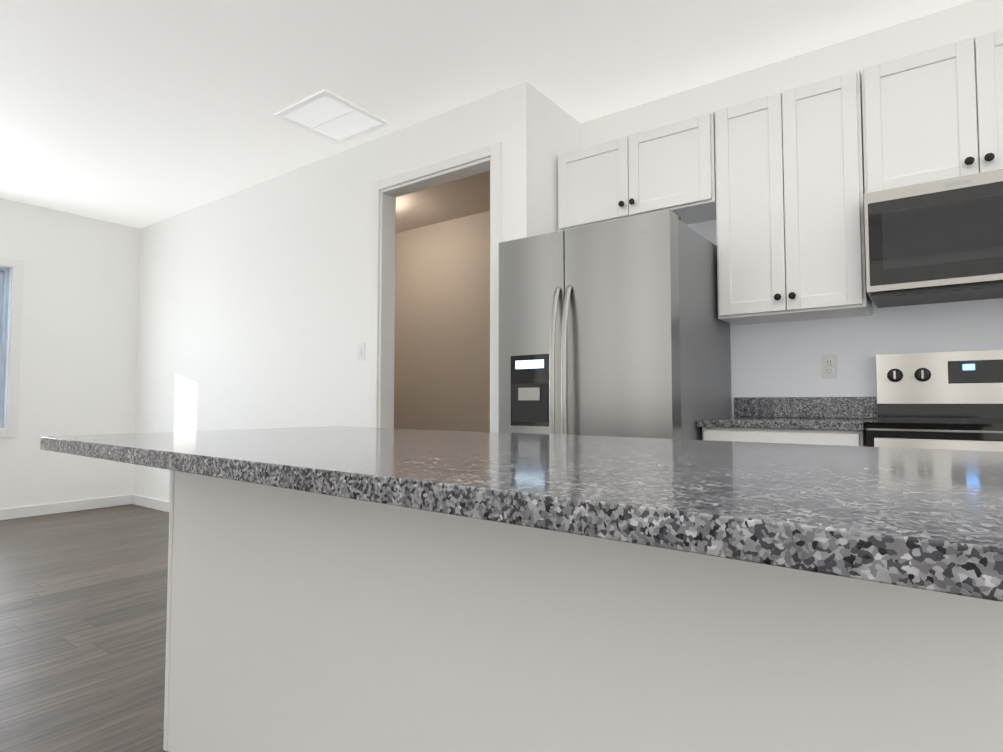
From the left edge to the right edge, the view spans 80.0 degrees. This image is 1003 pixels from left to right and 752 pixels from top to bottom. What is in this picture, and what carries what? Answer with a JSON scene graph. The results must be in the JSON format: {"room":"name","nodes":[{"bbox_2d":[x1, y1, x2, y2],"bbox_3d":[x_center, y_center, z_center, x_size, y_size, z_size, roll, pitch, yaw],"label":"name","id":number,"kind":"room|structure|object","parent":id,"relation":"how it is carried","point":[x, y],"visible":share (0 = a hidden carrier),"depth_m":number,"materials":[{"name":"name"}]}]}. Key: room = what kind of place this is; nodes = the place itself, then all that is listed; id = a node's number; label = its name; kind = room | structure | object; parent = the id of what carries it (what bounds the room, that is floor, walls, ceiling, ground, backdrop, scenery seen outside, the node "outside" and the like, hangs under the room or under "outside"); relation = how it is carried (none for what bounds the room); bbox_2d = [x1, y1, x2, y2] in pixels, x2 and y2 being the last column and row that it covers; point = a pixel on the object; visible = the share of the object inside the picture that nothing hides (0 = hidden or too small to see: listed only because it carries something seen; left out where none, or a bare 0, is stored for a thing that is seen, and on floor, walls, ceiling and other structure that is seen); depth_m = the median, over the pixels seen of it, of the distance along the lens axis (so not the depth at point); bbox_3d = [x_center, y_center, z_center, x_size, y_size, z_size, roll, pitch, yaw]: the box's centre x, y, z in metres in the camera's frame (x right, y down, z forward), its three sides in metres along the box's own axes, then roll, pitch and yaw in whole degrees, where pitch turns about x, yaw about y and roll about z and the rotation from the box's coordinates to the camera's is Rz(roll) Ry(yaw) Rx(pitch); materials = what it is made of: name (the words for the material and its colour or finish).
{"room":"kitchen","nodes":[
{"label":"kitchen","id":0,"kind":"room"},
{"bbox_2d":[0,198,140,508],"bbox_3d":[-5.428,-0.219,3.604,0.150,2.740,5.900,-2,-3,36],"label":"wall","id":1,"kind":"structure","parent":0,"point":[79,335],"depth_m":5.48,"materials":[{"name":"white paint"}]},
{"bbox_2d":[0,257,22,436],"bbox_3d":[-4.494,-0.256,4.863,0.156,1.530,0.890,-2,-3,36],"label":"window","id":2,"kind":"structure","parent":1,"relation":"in","point":[13,281],"depth_m":5.14,"materials":[{"name":"white paint"}]},
{"bbox_2d":[0,494,131,519],"bbox_3d":[-5.307,1.103,3.567,0.018,0.095,5.720,-2,-3,36],"label":"baseboard","id":3,"kind":"structure","parent":1,"relation":"attached to","point":[55,508],"depth_m":5.40,"materials":[{"name":"white paint"}]},
{"bbox_2d":[0,504,168,751],"bbox_3d":[-0.889,1.085,1.491,10.000,0.060,7.950,-2,-3,36],"label":"floor","id":4,"kind":"structure","parent":0,"point":[83,607],"depth_m":2.60,"materials":[{"name":"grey wood"}]},
{"bbox_2d":[163,482,1002,751],"bbox_3d":[-0.008,0.614,1.349,1.988,0.868,0.699,-2,-3,36],"label":"kitchen island","id":5,"kind":"object","parent":4,"relation":"on","point":[338,588],"depth_m":0.94,"materials":[{"name":"white paint"}]},
{"bbox_2d":[40,426,1002,609],"bbox_3d":[-0.106,0.160,1.266,2.094,0.032,1.008,-2,-3,36],"label":"island countertop","id":6,"kind":"structure","parent":5,"relation":"on","point":[910,522],"depth_m":0.68,"materials":[{"name":"grey stone"}]},
{"bbox_2d":[499,209,731,439],"bbox_3d":[0.574,0.227,2.985,0.870,1.792,0.938,-2,-3,36],"label":"refrigerator","id":7,"kind":"object","parent":4,"relation":"on","point":[616,328],"visible":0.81,"depth_m":2.65,"materials":[{"name":"silver metal"}]},
{"bbox_2d":[702,427,866,446],"bbox_3d":[1.291,0.668,2.659,0.613,0.882,0.634,-2,-3,36],"label":"base cabinet","id":8,"kind":"object","parent":4,"relation":"on","point":[821,437],"visible":0.04,"depth_m":2.42,"materials":[{"name":"white paint"}]},
{"bbox_2d":[697,397,876,430],"bbox_3d":[1.294,0.159,2.693,0.631,0.134,0.616,-2,-3,36],"label":"countertop","id":9,"kind":"structure","parent":8,"relation":"on","point":[827,413],"depth_m":2.82,"materials":[{"name":"stone"}]},
{"bbox_2d":[865,350,1002,451],"bbox_3d":[1.833,0.486,2.224,0.764,1.205,0.669,-2,-3,36],"label":"range","id":10,"kind":"object","parent":4,"relation":"on","point":[944,400],"visible":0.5,"depth_m":2.49,"materials":[{"name":"silver metal"}]},
{"bbox_2d":[133,88,507,501],"bbox_3d":[-1.819,-0.169,4.692,4.690,2.740,0.120,-2,-3,36],"label":"wall","id":11,"kind":"structure","parent":0,"point":[254,306],"depth_m":4.57,"materials":[{"name":"white paint"}]},
{"bbox_2d":[131,494,169,511],"bbox_3d":[-2.234,1.162,4.852,3.420,0.095,0.014,-2,-3,36],"label":"baseboard","id":12,"kind":"structure","parent":11,"relation":"attached to","point":[157,504],"depth_m":5.62,"materials":[{"name":"white paint"}]},
{"bbox_2d":[357,343,364,359],"bbox_3d":[-0.935,-0.163,3.961,0.070,0.114,0.015,-2,-3,36],"label":"switch plate","id":13,"kind":"object","parent":11,"relation":"attached to","point":[360,351],"visible":1,"depth_m":3.95,"materials":[{"name":"white plastic"}]},
{"bbox_2d":[370,142,500,431],"bbox_3d":[-0.391,-0.069,3.632,1.044,2.442,0.137,-2,-3,36],"label":"door frame","id":14,"kind":"structure","parent":11,"relation":"attached to","point":[383,307],"depth_m":3.85,"materials":[{"name":"white paint"}]},
{"bbox_2d":[394,233,397,427],"bbox_3d":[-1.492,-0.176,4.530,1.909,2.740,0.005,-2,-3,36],"label":"wall","id":15,"kind":"structure","parent":0,"point":[396,234],"depth_m":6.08,"materials":[{"name":"beige paint"}]},
{"bbox_2d":[398,211,489,431],"bbox_3d":[-0.156,-0.133,5.482,2.940,2.740,0.140,-2,-3,36],"label":"wall","id":16,"kind":"structure","parent":0,"point":[442,335],"depth_m":5.69,"materials":[{"name":"beige paint"}]},
{"bbox_2d":[0,0,972,232],"bbox_3d":[-0.889,-1.729,1.620,10.000,0.106,7.950,-2,-3,36],"label":"ceiling","id":17,"kind":"structure","parent":0,"point":[140,114],"depth_m":3.14,"materials":[{"name":"white paint"}]},
{"bbox_2d":[274,89,389,143],"bbox_3d":[-1.040,-1.581,3.678,0.490,0.012,0.490,-2,-3,36],"label":"ceiling vent","id":18,"kind":"object","parent":17,"relation":"in","point":[329,115],"visible":0.98,"depth_m":3.66,"materials":[{"name":"white"}]},
{"bbox_2d":[508,81,580,240],"bbox_3d":[0.603,-0.204,3.931,0.120,2.740,1.750,-2,-3,36],"label":"wall","id":19,"kind":"structure","parent":0,"point":[544,131],"depth_m":3.31,"materials":[{"name":"white paint"}]},
{"bbox_2d":[581,0,1002,418],"bbox_3d":[2.605,-0.283,2.214,5.140,2.740,0.120,-2,-3,36],"label":"wall","id":20,"kind":"structure","parent":0,"point":[779,359],"depth_m":2.88,"materials":[{"name":"white paint"}]},
{"bbox_2d":[558,111,715,230],"bbox_3d":[0.760,-1.066,3.303,0.890,0.455,0.354,-2,-3,36],"label":"upper cabinet","id":21,"kind":"object","parent":20,"relation":"attached to","point":[670,166],"visible":0.92,"depth_m":3.15,"materials":[{"name":"white paint"}]},
{"bbox_2d":[714,70,872,324],"bbox_3d":[1.372,-0.797,2.842,0.618,1.035,0.354,-2,-3,36],"label":"upper cabinet","id":22,"kind":"object","parent":20,"relation":"attached to","point":[790,192],"visible":1,"depth_m":2.71,"materials":[{"name":"white paint"}]},
{"bbox_2d":[821,354,837,377],"bbox_3d":[1.578,-0.047,2.875,0.070,0.114,0.010,-2,-3,36],"label":"outlet","id":23,"kind":"object","parent":20,"relation":"attached to","point":[829,365],"visible":1,"depth_m":2.87,"materials":[{"name":"white plastic"}]},
{"bbox_2d":[861,29,1002,192],"bbox_3d":[1.935,-1.044,2.441,0.767,0.578,0.354,-2,-3,36],"label":"upper cabinet","id":24,"kind":"object","parent":20,"relation":"attached to","point":[933,114],"visible":0.92,"depth_m":2.41,"materials":[{"name":"white paint"}]},
{"bbox_2d":[864,169,1002,307],"bbox_3d":[1.899,-0.541,2.369,0.753,0.422,0.475,-2,-3,36],"label":"over-the-range microwave","id":25,"kind":"object","parent":24,"relation":"attached to","point":[938,241],"visible":1,"depth_m":2.31,"materials":[{"name":"silver metal"}]}
]}

